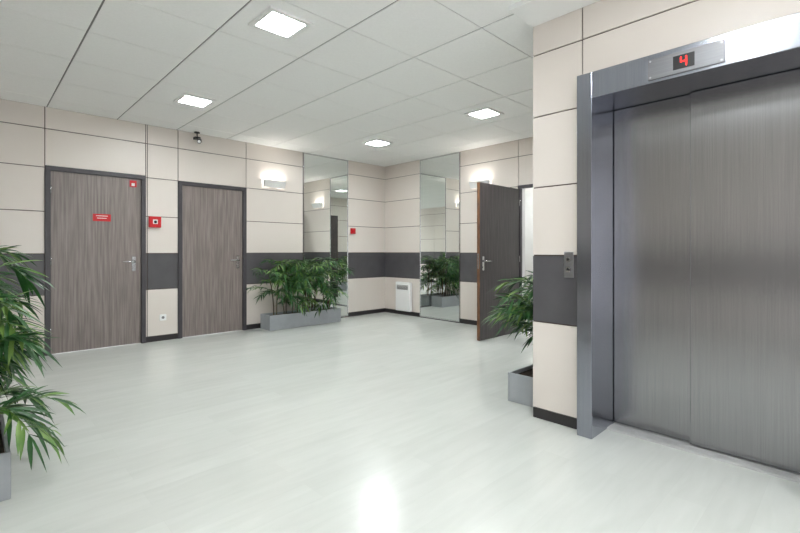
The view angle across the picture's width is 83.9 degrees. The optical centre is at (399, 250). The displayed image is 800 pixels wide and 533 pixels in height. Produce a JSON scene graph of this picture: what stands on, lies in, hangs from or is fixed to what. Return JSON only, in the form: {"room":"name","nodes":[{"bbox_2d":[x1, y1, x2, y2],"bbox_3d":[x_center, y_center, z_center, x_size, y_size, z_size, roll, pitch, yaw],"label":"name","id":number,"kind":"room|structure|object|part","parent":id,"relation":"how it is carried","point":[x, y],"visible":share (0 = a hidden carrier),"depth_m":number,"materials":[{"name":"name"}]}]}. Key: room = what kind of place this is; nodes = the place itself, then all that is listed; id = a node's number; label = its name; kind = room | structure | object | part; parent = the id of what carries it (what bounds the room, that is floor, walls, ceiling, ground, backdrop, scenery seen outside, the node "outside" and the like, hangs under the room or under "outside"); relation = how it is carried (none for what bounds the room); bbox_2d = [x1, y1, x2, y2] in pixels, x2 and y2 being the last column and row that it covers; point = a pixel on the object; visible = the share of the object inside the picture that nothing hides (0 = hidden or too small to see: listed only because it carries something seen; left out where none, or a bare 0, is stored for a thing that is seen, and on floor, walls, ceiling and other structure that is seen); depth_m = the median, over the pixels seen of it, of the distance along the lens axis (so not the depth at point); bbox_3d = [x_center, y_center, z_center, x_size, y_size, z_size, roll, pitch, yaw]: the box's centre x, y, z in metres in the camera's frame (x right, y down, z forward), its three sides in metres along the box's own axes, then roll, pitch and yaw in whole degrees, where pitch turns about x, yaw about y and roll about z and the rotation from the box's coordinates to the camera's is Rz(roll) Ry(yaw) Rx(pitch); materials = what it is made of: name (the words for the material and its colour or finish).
{"room":"elevator lobby","nodes":[
{"label":"elevator lobby","id":0,"kind":"room"},
{"bbox_2d":[0,99,384,353],"bbox_3d":[-2.733,-0.220,6.191,6.680,2.760,0.140,0,0,-44],"label":"wall","id":1,"kind":"structure","parent":0,"point":[32,137],"depth_m":5.81,"materials":[{"name":"beige tile"}]},
{"bbox_2d":[45,165,145,355],"bbox_3d":[-3.611,0.105,5.314,1.000,2.110,0.140,0,0,-44],"label":"frame","id":2,"kind":"object","parent":1,"relation":"attached to","point":[48,169],"visible":0.69,"depth_m":5.07,"materials":[{"name":"grey metal"}]},
{"bbox_2d":[51,171,140,353],"bbox_3d":[-3.575,0.129,5.278,0.894,2.051,0.105,0,0,-44],"label":"leaf","id":3,"kind":"object","parent":1,"relation":"attached to","point":[96,295],"depth_m":5.26,"materials":[{"name":"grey wood"}]},
{"bbox_2d":[93,214,110,221],"bbox_3d":[-3.555,-0.398,5.307,0.180,0.085,0.007,0,0,-44],"label":"warning sign","id":4,"kind":"object","parent":3,"relation":"attached to","point":[96,217],"visible":1,"depth_m":5.31,"materials":[{"name":"red plastic"}]},
{"bbox_3d":[-3.335,0.160,5.482,0.151,0.180,0.063,0,0,-44],"label":"handle","id":5,"kind":"part","parent":3,"relation":"part of","materials":[{"name":"silver metal"}]},
{"bbox_2d":[130,180,136,186],"bbox_3d":[-3.320,-0.835,5.535,0.075,0.080,0.007,0,0,-44],"label":"label","id":6,"kind":"object","parent":3,"relation":"attached to","point":[132,183],"visible":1,"depth_m":5.54,"materials":[{"name":"red plastic"}]},
{"bbox_2d":[148,216,160,227],"bbox_3d":[-3.126,-0.370,5.677,0.140,0.140,0.053,0,0,-44],"label":"button","id":7,"kind":"object","parent":1,"relation":"attached to","point":[153,221],"visible":1,"depth_m":5.66,"materials":[{"name":"red plastic"}]},
{"bbox_2d":[160,314,165,320],"bbox_3d":[-3.069,0.860,5.761,0.080,0.080,0.012,0,0,-44],"label":"wall outlet","id":8,"kind":"object","parent":1,"relation":"attached to","point":[162,316],"visible":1,"depth_m":5.75,"materials":[{"name":"white plastic"}]},
{"bbox_2d":[3,308,384,357],"bbox_3d":[-2.689,1.126,6.146,6.680,0.068,0.010,0,0,-44],"label":"baseboard","id":9,"kind":"structure","parent":1,"relation":"attached to","point":[252,326],"depth_m":6.58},
{"bbox_2d":[182,185,241,336],"bbox_3d":[-2.602,0.139,6.220,0.834,2.031,0.105,0,0,-44],"label":"leaf","id":10,"kind":"object","parent":1,"relation":"attached to","point":[211,217],"depth_m":6.21,"materials":[{"name":"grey wood"}]},
{"bbox_3d":[-2.379,0.160,6.407,0.151,0.180,0.063,0,0,-44],"label":"handle","id":11,"kind":"part","parent":10,"relation":"part of","materials":[{"name":"silver metal"}]},
{"bbox_2d":[178,181,246,338],"bbox_3d":[-2.637,0.115,6.256,0.940,2.090,0.140,0,0,-44],"label":"frame","id":12,"kind":"object","parent":1,"relation":"attached to","point":[180,183],"visible":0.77,"depth_m":6.27,"materials":[{"name":"grey metal"}]},
{"bbox_2d":[263,179,285,188],"bbox_3d":[-1.917,-1.028,6.810,0.340,0.107,0.105,0,0,-44],"label":"wall sconce","id":13,"kind":"object","parent":1,"relation":"attached to","point":[266,182],"visible":1,"depth_m":6.78,"materials":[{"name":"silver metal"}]},
{"bbox_2d":[303,153,347,317],"bbox_3d":[-1.244,-0.218,7.533,0.905,2.756,0.024,0,0,-44],"label":"mirror","id":14,"kind":"object","parent":1,"relation":"attached to","point":[325,179],"visible":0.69,"depth_m":7.54,"materials":[{"name":"silver glass"}]},
{"bbox_2d":[350,228,355,233],"bbox_3d":[-0.827,-0.355,7.903,0.100,0.100,0.050,0,0,-44],"label":"fire alarm sounder","id":15,"kind":"object","parent":1,"relation":"attached to","point":[352,230],"visible":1,"depth_m":7.88,"materials":[{"name":"red plastic"}]},
{"bbox_2d":[0,0,533,166],"bbox_3d":[1.144,-1.650,3.750,9.140,0.100,9.080,0,0,-44],"label":"ceiling","id":16,"kind":"structure","parent":0,"point":[406,74],"depth_m":3.94,"materials":[{"name":"tile"}]},
{"bbox_2d":[173,93,216,108],"bbox_3d":[-2.178,-1.592,4.725,0.330,0.016,0.330,0,0,-44],"label":"recessed light","id":17,"kind":"object","parent":16,"relation":"in","point":[185,98],"visible":1,"depth_m":4.71,"materials":[{"name":"white plastic"}]},
{"bbox_2d":[180,96,210,105],"bbox_3d":[-2.178,-1.595,4.725,0.250,0.007,0.250,0,0,-44],"label":"diffuser","id":18,"kind":"object","parent":17,"relation":"attached to","point":[188,100],"depth_m":4.74,"materials":[{"name":"white plastic"}]},
{"bbox_2d":[193,131,201,143],"bbox_3d":[-2.680,-1.506,5.937,0.097,0.186,0.226,0,0,-38],"label":"security camera","id":19,"kind":"object","parent":16,"relation":"attached to","point":[199,140],"visible":1,"depth_m":5.95,"materials":[{"name":"black plastic"}]},
{"bbox_2d":[248,5,312,40],"bbox_3d":[-0.839,-1.592,3.126,0.330,0.016,0.330,0,0,-44],"label":"recessed light","id":20,"kind":"object","parent":16,"relation":"in","point":[277,22],"visible":1,"depth_m":3.11,"materials":[{"name":"white plastic"}]},
{"bbox_2d":[257,12,303,35],"bbox_3d":[-0.839,-1.595,3.126,0.250,0.007,0.250,0,0,-44],"label":"diffuser","id":21,"kind":"object","parent":20,"relation":"attached to","point":[276,23],"depth_m":3.13,"materials":[{"name":"white plastic"}]},
{"bbox_2d":[362,139,392,146],"bbox_3d":[-0.330,-1.592,6.568,0.330,0.016,0.330,0,0,-44],"label":"recessed light","id":22,"kind":"object","parent":16,"relation":"in","point":[376,142],"visible":1,"depth_m":6.56,"materials":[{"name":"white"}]},
{"bbox_2d":[367,141,387,145],"bbox_3d":[-0.330,-1.595,6.568,0.250,0.007,0.250,0,0,-44],"label":"diffuser","id":23,"kind":"object","parent":22,"relation":"attached to","point":[372,143],"depth_m":6.59,"materials":[{"name":"white plastic"}]},
{"bbox_2d":[464,107,503,119],"bbox_3d":[0.977,-1.592,5.160,0.330,0.016,0.330,0,0,-44],"label":"recessed light","id":24,"kind":"object","parent":16,"relation":"in","point":[487,112],"visible":1,"depth_m":5.15,"materials":[{"name":"white plastic"}]},
{"bbox_2d":[471,110,497,117],"bbox_3d":[0.977,-1.595,5.160,0.250,0.007,0.250,0,0,-44],"label":"diffuser","id":25,"kind":"object","parent":24,"relation":"attached to","point":[482,113],"depth_m":5.19,"materials":[{"name":"white plastic"}]},
{"bbox_2d":[0,312,799,532],"bbox_3d":[1.144,1.210,3.750,9.140,0.100,9.080,0,0,-44],"label":"floor","id":26,"kind":"structure","parent":0,"point":[383,422],"depth_m":2.59,"materials":[{"name":"plastic"}]},
{"bbox_2d":[0,245,85,501],"bbox_3d":[-2.326,0.524,2.397,1.554,1.272,0.824,0,0,38],"label":"palm","id":27,"kind":"object","parent":26,"relation":"on","point":[10,340],"visible":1,"depth_m":2.27,"materials":[{"name":"plant"}]},
{"bbox_2d":[246,256,353,330],"bbox_3d":[-1.413,0.620,6.796,1.618,1.081,0.746,0,0,-44],"label":"palm","id":28,"kind":"object","parent":26,"relation":"on","point":[286,319],"visible":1,"depth_m":6.78,"materials":[{"name":"plant"}]},
{"bbox_2d":[482,270,533,406],"bbox_3d":[1.192,0.644,3.874,1.506,1.032,0.705,0,0,-44],"label":"palm","id":29,"kind":"object","parent":26,"relation":"on","point":[520,381],"visible":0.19,"depth_m":3.44,"materials":[{"name":"plant"}]},
{"bbox_2d":[577,12,799,482],"bbox_3d":[1.690,0.029,2.523,0.462,2.262,1.207,0,0,-44],"label":"elevator","id":30,"kind":"object","parent":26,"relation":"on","point":[688,156],"visible":1,"depth_m":2.59,"materials":[{"name":"metal"}]},
{"bbox_3d":[1.613,0.103,2.812,0.028,2.081,0.489,0,0,-44],"label":"door panel","id":31,"kind":"part","parent":30,"relation":"part of","materials":[{"name":"metal"}]},
{"bbox_3d":[1.759,1.154,2.590,0.170,0.012,1.015,0,0,-44],"label":"sill","id":32,"kind":"part","parent":30,"relation":"part of","materials":[{"name":"metal"}]},
{"bbox_3d":[1.924,0.103,2.441,0.028,2.081,0.567,0,0,-44],"label":"door panel","id":33,"kind":"part","parent":30,"relation":"part of","materials":[{"name":"metal"}]},
{"bbox_2d":[385,137,532,320],"bbox_3d":[1.348,-0.220,6.877,0.140,2.760,4.829,0,0,-44],"label":"wall","id":34,"kind":"structure","parent":0,"point":[507,164],"depth_m":7.15,"materials":[{"name":"beige tile"}]},
{"bbox_2d":[396,282,411,311],"bbox_3d":[0.072,0.820,8.028,0.092,0.520,0.360,0,0,-44],"label":"heater","id":35,"kind":"object","parent":34,"relation":"attached to","point":[403,289],"visible":1,"depth_m":7.96,"materials":[{"name":"white metal"}]},
{"bbox_2d":[385,308,476,324],"bbox_3d":[1.302,1.126,6.833,0.010,0.068,4.829,0,0,-44],"label":"baseboard","id":36,"kind":"structure","parent":34,"relation":"attached to","point":[471,322],"depth_m":7.94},
{"bbox_2d":[420,152,459,322],"bbox_3d":[0.658,-0.218,7.489,0.024,2.756,0.882,0,0,-44],"label":"mirror","id":37,"kind":"object","parent":34,"relation":"attached to","point":[439,175],"visible":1,"depth_m":7.46,"materials":[{"name":"silver glass"}]},
{"bbox_2d":[469,179,489,188],"bbox_3d":[1.222,-1.028,6.831,0.105,0.107,0.340,0,0,-44],"label":"wall sconce","id":38,"kind":"object","parent":34,"relation":"attached to","point":[473,184],"visible":0.68,"depth_m":6.85,"materials":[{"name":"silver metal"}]},
{"bbox_2d":[477,182,518,340],"bbox_3d":[1.376,0.134,6.003,0.974,2.037,0.147,0,0,-44],"label":"leaf","id":39,"kind":"object","parent":34,"relation":"attached to","point":[497,206],"depth_m":5.94,"materials":[{"name":"brown wood"}]},
{"bbox_3d":[1.112,0.140,5.741,0.221,0.220,0.068,0,0,-24],"label":"handle","id":40,"kind":"part","parent":39,"relation":"part of","materials":[{"name":"silver metal"}]},
{"bbox_2d":[518,184,532,331],"bbox_3d":[2.116,0.110,6.068,0.161,2.100,1.060,0,0,-44],"label":"frame","id":41,"kind":"object","parent":34,"relation":"attached to","point":[521,188],"visible":0.38,"depth_m":6.38,"materials":[{"name":"grey metal"}]},
{"bbox_2d":[525,188,533,302],"bbox_3d":[3.269,-0.220,7.336,0.100,2.760,3.200,0,0,-44],"label":"wall","id":42,"kind":"structure","parent":0,"point":[529,255],"depth_m":8.20,"materials":[{"name":"paint"}]},
{"bbox_2d":[533,0,799,417],"bbox_3d":[2.414,-0.220,1.703,0.170,2.760,4.091,0,0,-44],"label":"wall","id":43,"kind":"structure","parent":0,"point":[602,34],"depth_m":2.94,"materials":[{"name":"beige tile"}]},
{"bbox_2d":[509,0,599,26],"bbox_3d":[2.242,-1.582,1.538,0.302,0.034,4.089,0,0,-44],"label":"trim","id":44,"kind":"structure","parent":43,"relation":"attached to","point":[534,13],"depth_m":2.88,"materials":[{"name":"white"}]},
{"bbox_2d":[533,407,576,428],"bbox_3d":[2.358,1.126,1.649,0.010,0.068,4.091,0,0,-44],"label":"baseboard","id":45,"kind":"structure","parent":43,"relation":"attached to","point":[557,418],"depth_m":3.00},
{"bbox_2d":[564,252,573,277],"bbox_3d":[1.106,0.090,2.920,0.018,0.170,0.064,0,0,-44],"label":"panel","id":46,"kind":"object","parent":43,"relation":"attached to","point":[568,256],"visible":1,"depth_m":2.92,"materials":[{"name":"metal"}]}
]}

